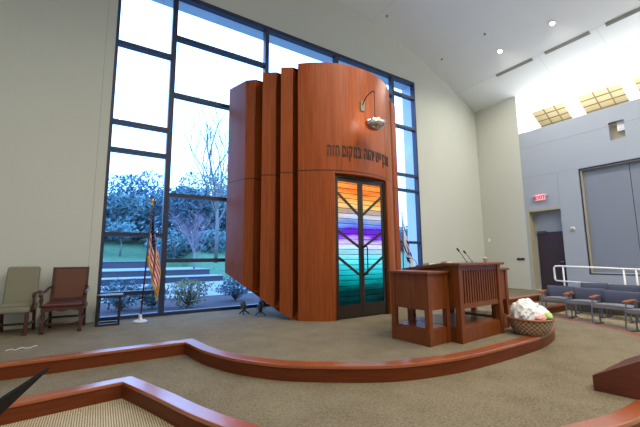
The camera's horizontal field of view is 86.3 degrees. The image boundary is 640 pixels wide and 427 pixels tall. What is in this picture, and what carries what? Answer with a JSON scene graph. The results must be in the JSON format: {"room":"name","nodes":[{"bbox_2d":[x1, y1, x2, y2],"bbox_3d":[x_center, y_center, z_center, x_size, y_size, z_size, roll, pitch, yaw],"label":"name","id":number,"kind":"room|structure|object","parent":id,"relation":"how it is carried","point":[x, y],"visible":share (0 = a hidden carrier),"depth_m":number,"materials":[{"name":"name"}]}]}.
{"room":"house of worship","nodes":[
{"label":"house of worship","id":0,"kind":"room"},
{"bbox_2d":[0,0,484,329],"bbox_3d":[-0.600,-2.188,10.046,16.880,10.060,0.600,4,-9,-32],"label":"wall","id":1,"kind":"structure","parent":0,"point":[53,53],"depth_m":6.92,"materials":[{"name":"beige paint"}]},
{"bbox_2d":[88,7,108,266],"bbox_3d":[-4.565,-1.517,7.032,0.007,7.300,0.004,4,-9,-32],"label":"trim","id":2,"kind":"structure","parent":1,"relation":"attached to","point":[108,7],"depth_m":7.04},
{"bbox_2d":[95,0,422,320],"bbox_3d":[-0.483,-1.370,9.757,9.470,7.640,0.165,4,-9,-32],"label":"window","id":3,"kind":"structure","parent":1,"relation":"in","point":[266,30],"depth_m":8.04,"materials":[{"name":"metal"}]},
{"bbox_2d":[151,0,417,266],"bbox_3d":[-0.651,-1.334,10.018,9.470,7.640,0.440,4,-9,-32],"label":"trim","id":4,"kind":"structure","parent":1,"relation":"attached to","point":[183,7],"depth_m":12.08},
{"bbox_2d":[0,288,554,382],"bbox_3d":[1.083,2.274,6.880,16.880,0.363,5.491,4,-9,-32],"label":"stage platform","id":5,"kind":"structure","parent":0,"point":[272,345],"depth_m":4.70,"materials":[{"name":"beige carpet"}]},
{"bbox_2d":[0,266,41,335],"bbox_3d":[-5.102,1.451,5.736,0.608,1.095,0.705,3,-8,-27],"label":"armchair","id":6,"kind":"object","parent":5,"relation":"on","point":[21,290],"visible":0.99,"depth_m":5.89,"materials":[{"name":"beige fabric"}]},
{"bbox_2d":[38,267,89,334],"bbox_3d":[-4.456,1.489,5.996,0.675,1.075,0.685,3,-8,-27],"label":"armchair","id":7,"kind":"object","parent":5,"relation":"on","point":[69,287],"visible":1,"depth_m":6.16,"materials":[{"name":"wood"}]},
{"bbox_2d":[95,293,123,326],"bbox_3d":[-3.969,1.804,6.441,0.420,0.550,0.400,4,-8,-28],"label":"side table","id":8,"kind":"object","parent":5,"relation":"on","point":[110,295],"visible":1,"depth_m":6.34,"materials":[{"name":"black paint"}]},
{"bbox_2d":[132,198,160,322],"bbox_3d":[-3.412,0.897,6.813,0.461,2.436,0.270,4,-9,-32],"label":"flag","id":9,"kind":"object","parent":5,"relation":"on","point":[152,256],"visible":1,"depth_m":6.82,"materials":[{"name":"fabric"}]},
{"bbox_2d":[239,301,248,314],"bbox_3d":[-1.683,2.055,7.464,0.209,0.284,0.216,-5,-8,28],"label":"spotlight","id":10,"kind":"object","parent":5,"relation":"on","point":[243,304],"visible":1,"depth_m":7.42,"materials":[{"name":"black metal"}]},
{"bbox_2d":[256,301,264,314],"bbox_3d":[-1.287,2.038,7.364,0.216,0.284,0.209,1,-8,-10],"label":"spotlight","id":11,"kind":"object","parent":5,"relation":"on","point":[260,304],"visible":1,"depth_m":7.31,"materials":[{"name":"black metal"}]},
{"bbox_2d":[225,62,400,320],"bbox_3d":[0.360,-0.372,8.334,4.670,5.280,2.723,4,-9,-32],"label":"torah ark","id":12,"kind":"object","parent":5,"relation":"on","point":[313,224],"visible":1,"depth_m":7.17,"materials":[{"name":"brown wood"}]},
{"bbox_2d":[360,91,385,130],"bbox_3d":[1.067,-2.107,7.043,0.430,0.865,0.613,4,-9,-32],"label":"light","id":13,"kind":"object","parent":12,"relation":"attached to","point":[374,124],"visible":1,"depth_m":6.85,"materials":[{"name":"metal"}]},
{"bbox_2d":[401,212,413,267],"bbox_3d":[2.644,1.220,10.530,0.557,2.650,0.270,4,-9,-32],"label":"flag","id":14,"kind":"object","parent":5,"relation":"on","point":[407,251],"visible":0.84,"depth_m":10.55,"materials":[{"name":"fabric"}]},
{"bbox_2d":[387,270,451,346],"bbox_3d":[1.456,1.347,5.026,0.510,1.000,0.740,5,-9,-36],"label":"side table","id":15,"kind":"object","parent":5,"relation":"on","point":[426,290],"visible":1,"depth_m":4.85,"materials":[{"name":"brown wood"}]},
{"bbox_2d":[397,320,444,329],"bbox_3d":[1.470,1.630,4.998,0.405,0.020,0.605,5,-9,-36],"label":"shelf","id":16,"kind":"object","parent":15,"relation":"attached to","point":[410,324],"depth_m":4.93,"materials":[{"name":"brown wood"}]},
{"bbox_2d":[402,262,504,343],"bbox_3d":[2.163,1.345,5.493,1.260,1.112,1.040,5,-9,-36],"label":"lectern","id":17,"kind":"object","parent":5,"relation":"on","point":[470,284],"visible":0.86,"depth_m":5.10,"materials":[{"name":"brown wood"}]},
{"bbox_2d":[416,313,498,327],"bbox_3d":[2.163,1.693,5.452,1.098,0.020,0.878,5,-9,-36],"label":"shelf","id":18,"kind":"object","parent":17,"relation":"attached to","point":[471,321],"depth_m":5.31,"materials":[{"name":"brown wood"}]},
{"bbox_2d":[464,268,510,327],"bbox_3d":[2.885,1.468,6.054,0.530,1.000,0.740,5,-9,-36],"label":"side table","id":19,"kind":"object","parent":5,"relation":"on","point":[503,271],"visible":0.24,"depth_m":5.88,"materials":[{"name":"brown wood"}]},
{"bbox_2d":[465,309,505,315],"bbox_3d":[2.888,1.750,6.017,0.395,0.020,0.605,5,-9,-36],"label":"shelf","id":20,"kind":"object","parent":19,"relation":"attached to","point":[476,312],"depth_m":5.99,"materials":[{"name":"brown wood"}]},
{"bbox_2d":[506,314,554,335],"bbox_3d":[3.294,1.748,5.343,0.654,0.254,0.654,7,-10,-44],"label":"gift basket","id":21,"kind":"object","parent":5,"relation":"on","point":[520,326],"visible":0.71,"depth_m":5.11,"materials":[{"name":"wicker"}]},
{"bbox_2d":[511,298,539,319],"bbox_3d":[3.246,1.572,5.359,0.524,0.498,0.419,4,-9,-32],"label":"wrap","id":22,"kind":"object","parent":21,"relation":"in","point":[523,308],"visible":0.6,"depth_m":5.25,"materials":[{"name":"white fabric"}]},
{"bbox_2d":[535,315,546,319],"bbox_3d":[3.334,1.584,5.154,0.209,0.108,0.134,4,-9,-32],"label":"bundle","id":23,"kind":"object","parent":21,"relation":"in","point":[538,317],"visible":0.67,"depth_m":5.11,"materials":[{"name":"pink fabric"}]},
{"bbox_2d":[539,305,548,314],"bbox_3d":[3.416,1.599,5.412,0.397,0.320,0.419,4,-9,-32],"label":"wrap","id":24,"kind":"object","parent":21,"relation":"in","point":[542,310],"visible":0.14,"depth_m":5.29,"materials":[{"name":"white fabric"}]},
{"bbox_2d":[544,312,552,319],"bbox_3d":[3.503,1.585,5.254,0.160,0.140,0.139,4,-9,-32],"label":"bag","id":25,"kind":"object","parent":21,"relation":"in","point":[549,316],"visible":0.57,"depth_m":5.20,"materials":[{"name":"green fabric"}]},
{"bbox_2d":[0,301,639,426],"bbox_3d":[0.742,2.221,5.748,15.116,0.184,7.025,4,-9,-32],"label":"floor","id":26,"kind":"structure","parent":0,"point":[551,385],"depth_m":3.52,"materials":[{"name":"beige carpet"}]},
{"bbox_2d":[592,355,639,399],"bbox_3d":[3.355,1.650,3.659,1.025,0.372,0.404,4,-9,-32],"label":"wedge","id":27,"kind":"object","parent":26,"relation":"on","point":[622,379],"visible":1,"depth_m":3.39,"materials":[{"name":"brown wood"}]},
{"bbox_2d":[0,310,639,426],"bbox_3d":[5.041,1.675,0.730,16.880,0.100,20.160,4,-9,-32],"label":"floor","id":28,"kind":"structure","parent":0,"point":[119,412],"depth_m":3.45,"materials":[{"name":"carpet"}]},
{"bbox_2d":[0,367,49,414],"bbox_3d":[-0.759,0.989,0.496,0.420,1.294,0.494,1,-8,-12],"label":"music stand","id":29,"kind":"object","parent":28,"relation":"on","point":[8,399],"visible":1,"depth_m":0.77,"materials":[{"name":"black metal"}]},
{"bbox_2d":[539,285,577,318],"bbox_3d":[6.306,2.308,9.020,0.564,0.762,0.762,5,-10,-39],"label":"seat","id":30,"kind":"object","parent":28,"relation":"on","point":[554,293],"visible":0.75,"depth_m":9.11,"materials":[{"name":"grey fabric"}]},
{"bbox_2d":[543,296,569,301],"bbox_3d":[6.272,2.244,9.002,0.460,0.082,0.552,5,-10,-39],"label":"seat cushion","id":31,"kind":"object","parent":30,"relation":"on","point":[547,298],"depth_m":8.92,"materials":[{"name":"grey fabric"}]},
{"bbox_2d":[563,287,603,318],"bbox_3d":[6.473,2.223,8.376,0.564,0.762,0.720,4,-9,-32],"label":"seat","id":32,"kind":"object","parent":28,"relation":"on","point":[580,296],"visible":0.8,"depth_m":8.47,"materials":[{"name":"grey fabric"}]},
{"bbox_2d":[566,299,597,304],"bbox_3d":[6.459,2.155,8.327,0.460,0.082,0.595,4,-9,-32],"label":"seat cushion","id":33,"kind":"object","parent":32,"relation":"on","point":[572,301],"depth_m":8.28,"materials":[{"name":"grey fabric"}]},
{"bbox_2d":[539,295,639,317],"bbox_3d":[8.610,2.516,9.207,1.680,0.355,4.250,4,-9,-32],"label":"ramp","id":34,"kind":"object","parent":28,"relation":"on","point":[583,308],"visible":0.14,"depth_m":9.45,"materials":[{"name":"beige carpet"}]},
{"bbox_2d":[553,265,639,285],"bbox_3d":[8.047,1.981,8.774,0.090,1.247,3.617,4,-9,-32],"label":"handrail","id":35,"kind":"object","parent":34,"relation":"on","point":[562,266],"visible":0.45,"depth_m":9.55,"materials":[{"name":"white metal"}]},
{"bbox_2d":[575,282,612,317],"bbox_3d":[7.298,2.282,9.134,0.576,0.826,0.761,5,-9,-37],"label":"seat","id":36,"kind":"object","parent":28,"relation":"on","point":[604,286],"visible":0.19,"depth_m":9.25,"materials":[{"name":"grey fabric"}]},
{"bbox_2d":[589,290,639,323],"bbox_3d":[6.582,2.119,7.587,0.564,0.762,0.857,3,-8,-23],"label":"seat","id":37,"kind":"object","parent":28,"relation":"on","point":[609,299],"visible":0.86,"depth_m":7.71,"materials":[{"name":"grey fabric"}]},
{"bbox_2d":[592,303,633,309],"bbox_3d":[6.560,2.052,7.539,0.460,0.082,0.732,3,-8,-23],"label":"seat cushion","id":38,"kind":"object","parent":37,"relation":"on","point":[609,306],"depth_m":7.51,"materials":[{"name":"grey fabric"}]},
{"bbox_2d":[601,284,639,317],"bbox_3d":[7.448,2.197,8.492,0.576,0.826,0.709,4,-9,-31],"label":"seat","id":39,"kind":"object","parent":28,"relation":"on","point":[616,287],"visible":0.25,"depth_m":8.59,"materials":[{"name":"grey fabric"}]},
{"bbox_2d":[622,294,639,331],"bbox_3d":[6.575,2.007,6.720,0.564,0.762,0.853,1,-8,-14],"label":"seat","id":40,"kind":"object","parent":28,"relation":"on","point":[636,311],"visible":0.95,"depth_m":7.03,"materials":[{"name":"grey metal"}]},
{"bbox_2d":[625,308,639,314],"bbox_3d":[6.545,1.940,6.677,0.460,0.082,0.728,1,-8,-14],"label":"seat cushion","id":41,"kind":"object","parent":40,"relation":"on","point":[636,311],"depth_m":6.86,"materials":[{"name":"grey fabric"}]},
{"bbox_2d":[629,286,639,322],"bbox_3d":[7.552,2.103,7.778,0.576,0.826,0.720,3,-8,-24],"label":"seat","id":42,"kind":"object","parent":28,"relation":"on","point":[638,320],"visible":0.14,"depth_m":7.94,"materials":[{"name":"grey metal"}]},
{"bbox_2d":[334,0,639,112],"bbox_3d":[5.290,-6.404,2.016,18.170,3.905,20.210,4,-9,-32],"label":"ceiling","id":43,"kind":"structure","parent":0,"point":[452,31],"depth_m":11.31,"materials":[{"name":"grey paint"}]},
{"bbox_2d":[495,58,532,76],"bbox_3d":[6.886,-5.186,12.145,0.125,0.067,1.270,4,-9,-32],"label":"ceiling vent","id":44,"kind":"object","parent":43,"relation":"in","point":[530,59],"visible":1,"depth_m":12.11,"materials":[{"name":"grey metal"}]},
{"bbox_2d":[548,20,555,25],"bbox_3d":[7.071,-5.791,10.399,0.184,0.089,0.200,4,-9,-32],"label":"recessed light","id":45,"kind":"object","parent":43,"relation":"in","point":[551,23],"visible":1,"depth_m":10.39,"materials":[{"name":"white paint"}]},
{"bbox_2d":[544,31,590,54],"bbox_3d":[7.770,-5.372,10.776,0.125,0.067,1.250,4,-9,-32],"label":"ceiling vent","id":46,"kind":"object","parent":43,"relation":"in","point":[587,33],"visible":1,"depth_m":10.73,"materials":[{"name":"grey metal"}]},
{"bbox_2d":[605,7,639,26],"bbox_3d":[8.655,-5.557,9.408,0.125,0.067,1.270,4,-9,-32],"label":"ceiling vent","id":47,"kind":"object","parent":43,"relation":"in","point":[637,10],"visible":1,"depth_m":9.60,"materials":[{"name":"grey metal"}]},
{"bbox_2d":[515,97,539,133],"bbox_3d":[8.652,-3.710,13.974,2.718,1.588,0.248,4,-9,-32],"label":"clerestory end","id":48,"kind":"structure","parent":0,"point":[525,121],"depth_m":13.41,"materials":[{"name":"white paint"}]},
{"bbox_2d":[475,97,639,289],"bbox_3d":[12.262,-1.656,5.847,0.350,7.700,20.160,4,-9,-32],"label":"wall","id":49,"kind":"structure","parent":0,"point":[595,147],"depth_m":12.37,"materials":[{"name":"grey paint"}]},
{"bbox_2d":[531,194,547,200],"bbox_3d":[7.859,-0.575,12.203,0.118,0.210,0.564,4,-9,-32],"label":"exit sign","id":50,"kind":"object","parent":49,"relation":"attached to","point":[541,196],"visible":1,"depth_m":12.18,"materials":[{"name":"red plastic"}]},
{"bbox_2d":[527,207,567,289],"bbox_3d":[8.114,1.267,12.076,0.398,2.860,1.090,4,-9,-32],"label":"door","id":51,"kind":"structure","parent":49,"relation":"in","point":[547,250],"depth_m":12.24,"materials":[{"name":"grey paint"}]},
{"bbox_2d":[520,118,638,201],"bbox_3d":[12.572,-2.310,5.106,0.004,2.362,18.440,4,-9,-32],"label":"trim","id":52,"kind":"structure","parent":49,"relation":"attached to","point":[637,118],"depth_m":11.69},
{"bbox_2d":[578,157,639,275],"bbox_3d":[10.767,-0.190,7.984,0.295,3.450,7.670,4,-9,-32],"label":"trim","id":53,"kind":"structure","parent":49,"relation":"attached to","point":[591,272],"depth_m":10.97,"materials":[{"name":"wood"}]},
{"bbox_2d":[582,161,639,273],"bbox_3d":[10.352,-0.099,8.621,0.060,3.310,5.999,4,-9,-32],"label":"wall","id":54,"kind":"structure","parent":53,"relation":"on","point":[612,193],"depth_m":10.54,"materials":[{"name":"paint"}]},
{"bbox_2d":[610,120,625,139],"bbox_3d":[9.289,-2.568,10.617,0.140,0.570,0.380,4,-9,-32],"label":"window","id":55,"kind":"structure","parent":49,"relation":"in","point":[618,130],"depth_m":10.62,"materials":[{"name":"beige glass"}]},
{"bbox_2d":[530,78,639,127],"bbox_3d":[14.122,-4.573,6.426,1.700,1.186,18.460,4,-9,-32],"label":"wall","id":56,"kind":"structure","parent":0,"point":[574,107],"depth_m":12.52,"materials":[{"name":"white paint"}]},
{"bbox_2d":[532,102,571,126],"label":"window","id":57,"kind":"structure","parent":56,"relation":"in","point":[556,113],"depth_m":13.38,"materials":[{"name":"yellow glass"}]},
{"bbox_2d":[577,83,629,113],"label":"window","id":58,"kind":"structure","parent":56,"relation":"in","point":[613,95],"depth_m":12.01,"materials":[{"name":"yellow glass"}]},
{"bbox_2d":[632,76,639,91],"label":"window","id":59,"kind":"structure","parent":56,"relation":"in","point":[636,80],"depth_m":11.13,"materials":[{"name":"yellow glass"}]},
{"label":"outside","id":60,"kind":"structure","parent":0,"visible":0},
{"bbox_2d":[103,235,408,280],"bbox_3d":[-17.544,4.161,45.761,110.000,6.785,55.000,4,-9,-32],"label":"hill","id":61,"kind":"structure","parent":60,"point":[130,251],"depth_m":30.14,"materials":[{"name":"green plant"}]},
{"bbox_2d":[104,195,120,240],"bbox_3d":[-24.679,0.507,37.844,6.394,5.149,6.970,0,-7,-6],"label":"tree","id":62,"kind":"object","parent":61,"relation":"on","point":[107,212],"visible":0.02,"depth_m":36.85,"materials":[{"name":"green plant"}]},
{"bbox_2d":[106,220,141,256],"bbox_3d":[-17.142,2.134,29.386,2.682,3.206,2.831,0,-7,-3],"label":"tree","id":63,"kind":"object","parent":61,"relation":"on","point":[123,227],"visible":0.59,"depth_m":29.17,"materials":[{"name":"green plant"}]},
{"bbox_2d":[102,261,148,268],"bbox_3d":[-24.810,3.564,19.404,29.450,1.400,2.050,4,-9,-32],"label":"step","id":64,"kind":"structure","parent":61,"relation":"on","point":[106,264],"depth_m":24.97,"materials":[{"name":"concrete"}]},
{"bbox_2d":[105,192,160,242],"bbox_3d":[-19.829,0.477,37.158,6.991,5.482,6.971,-3,-8,19],"label":"tree","id":65,"kind":"object","parent":61,"relation":"on","point":[125,211],"visible":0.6,"depth_m":35.34,"materials":[{"name":"green plant"}]},
{"bbox_2d":[107,170,163,209],"bbox_3d":[-26.766,-1.937,49.776,10.761,9.187,11.886,0,-7,-1],"label":"tree","id":66,"kind":"object","parent":61,"relation":"on","point":[129,189],"visible":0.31,"depth_m":48.86,"materials":[{"name":"green plant"}]},
{"bbox_2d":[102,267,209,277],"bbox_3d":[-21.842,3.386,16.253,31.050,0.890,6.550,4,-9,-32],"label":"step","id":67,"kind":"structure","parent":61,"relation":"on","point":[115,272],"depth_m":20.71,"materials":[{"name":"concrete"}]},
{"bbox_2d":[101,274,223,285],"bbox_3d":[-19.449,3.094,12.806,31.350,0.540,1.950,4,-9,-32],"label":"step","id":68,"kind":"structure","parent":61,"relation":"on","point":[205,277],"depth_m":18.93,"materials":[{"name":"concrete"}]},
{"bbox_2d":[144,228,199,258],"bbox_3d":[-13.123,2.800,30.750,4.786,2.959,4.984,4,-9,-32],"label":"shrub","id":69,"kind":"object","parent":61,"relation":"on","point":[183,242],"visible":0.63,"depth_m":30.04,"materials":[{"name":"green plant"}]},
{"bbox_2d":[152,186,223,237],"bbox_3d":[-14.073,0.011,36.440,7.681,6.591,7.494,4,-9,-32],"label":"tree","id":70,"kind":"object","parent":61,"relation":"on","point":[184,214],"visible":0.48,"depth_m":34.49,"materials":[{"name":"green plant"}]},
{"bbox_2d":[169,196,220,268],"bbox_3d":[-8.273,1.194,22.300,3.201,4.933,4.121,-7,-10,41],"label":"bare tree","id":71,"kind":"object","parent":61,"relation":"on","point":[193,231],"visible":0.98,"depth_m":22.29,"materials":[{"name":"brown plant"}]},
{"bbox_2d":[177,170,226,231],"bbox_3d":[-16.180,-1.173,52.155,11.573,10.071,11.917,-2,-7,8],"label":"tree","id":72,"kind":"object","parent":61,"relation":"on","point":[182,184],"visible":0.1,"depth_m":50.22,"materials":[{"name":"green plant"}]},
{"bbox_2d":[176,75,228,262],"bbox_3d":[-7.627,-3.115,27.245,5.433,14.004,8.167,-1,-7,1],"label":"bare tree","id":73,"kind":"object","parent":61,"relation":"on","point":[216,210],"visible":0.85,"depth_m":26.38,"materials":[{"name":"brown plant"}]},
{"bbox_2d":[189,229,225,252],"bbox_3d":[-10.002,2.518,31.515,4.670,2.520,4.178,-5,-9,30],"label":"shrub","id":74,"kind":"object","parent":61,"relation":"on","point":[222,235],"visible":0.64,"depth_m":30.63,"materials":[{"name":"green plant"}]},
{"bbox_2d":[188,186,226,248],"bbox_3d":[-9.526,0.505,36.858,8.476,7.494,7.278,-5,-9,31],"label":"tree","id":75,"kind":"object","parent":61,"relation":"on","point":[222,226],"visible":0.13,"depth_m":34.74,"materials":[{"name":"green plant"}]},
{"bbox_2d":[400,226,407,249],"bbox_3d":[12.576,3.927,51.938,10.505,4.403,10.818,4,-9,-32],"label":"tree","id":76,"kind":"object","parent":61,"relation":"on","point":[406,230],"visible":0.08,"depth_m":50.08,"materials":[{"name":"green plant"}]},
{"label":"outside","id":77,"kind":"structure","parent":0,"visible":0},
{"bbox_2d":[100,293,259,316],"bbox_3d":[-3.647,2.773,10.077,55.000,0.200,3.820,4,-9,-32],"label":"ground","id":78,"kind":"structure","parent":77,"point":[222,300],"depth_m":9.93,"materials":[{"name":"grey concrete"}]},
{"bbox_2d":[101,277,141,311],"bbox_3d":[-5.264,2.133,9.040,1.472,0.893,1.468,4,-9,-32],"label":"shrub","id":79,"kind":"object","parent":78,"relation":"on","point":[125,301],"visible":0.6,"depth_m":8.88,"materials":[{"name":"green plant"}]},
{"bbox_2d":[138,283,171,307],"bbox_3d":[-4.600,2.227,9.325,0.966,0.748,0.977,4,-9,-32],"label":"shrub","id":80,"kind":"object","parent":78,"relation":"on","point":[148,299],"visible":0.55,"depth_m":9.17,"materials":[{"name":"green plant"}]},
{"bbox_2d":[166,278,215,307],"bbox_3d":[-3.549,2.181,9.504,1.288,0.840,1.257,4,-9,-32],"label":"shrub","id":81,"kind":"object","parent":78,"relation":"on","point":[188,299],"visible":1,"depth_m":9.35,"materials":[{"name":"green plant"}]},
{"bbox_2d":[216,275,250,299],"bbox_3d":[-2.722,2.337,10.956,1.183,0.889,1.235,-1,-7,6],"label":"shrub","id":82,"kind":"object","parent":78,"relation":"on","point":[235,292],"visible":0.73,"depth_m":10.82,"materials":[{"name":"green plant"}]},
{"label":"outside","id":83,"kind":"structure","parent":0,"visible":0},
{"bbox_2d":[101,280,252,302],"bbox_3d":[-6.834,3.432,15.010,55.000,0.220,8.000,4,-9,-32],"label":"walkway","id":84,"kind":"structure","parent":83,"point":[213,292],"depth_m":15.07,"materials":[{"name":"grey concrete"}]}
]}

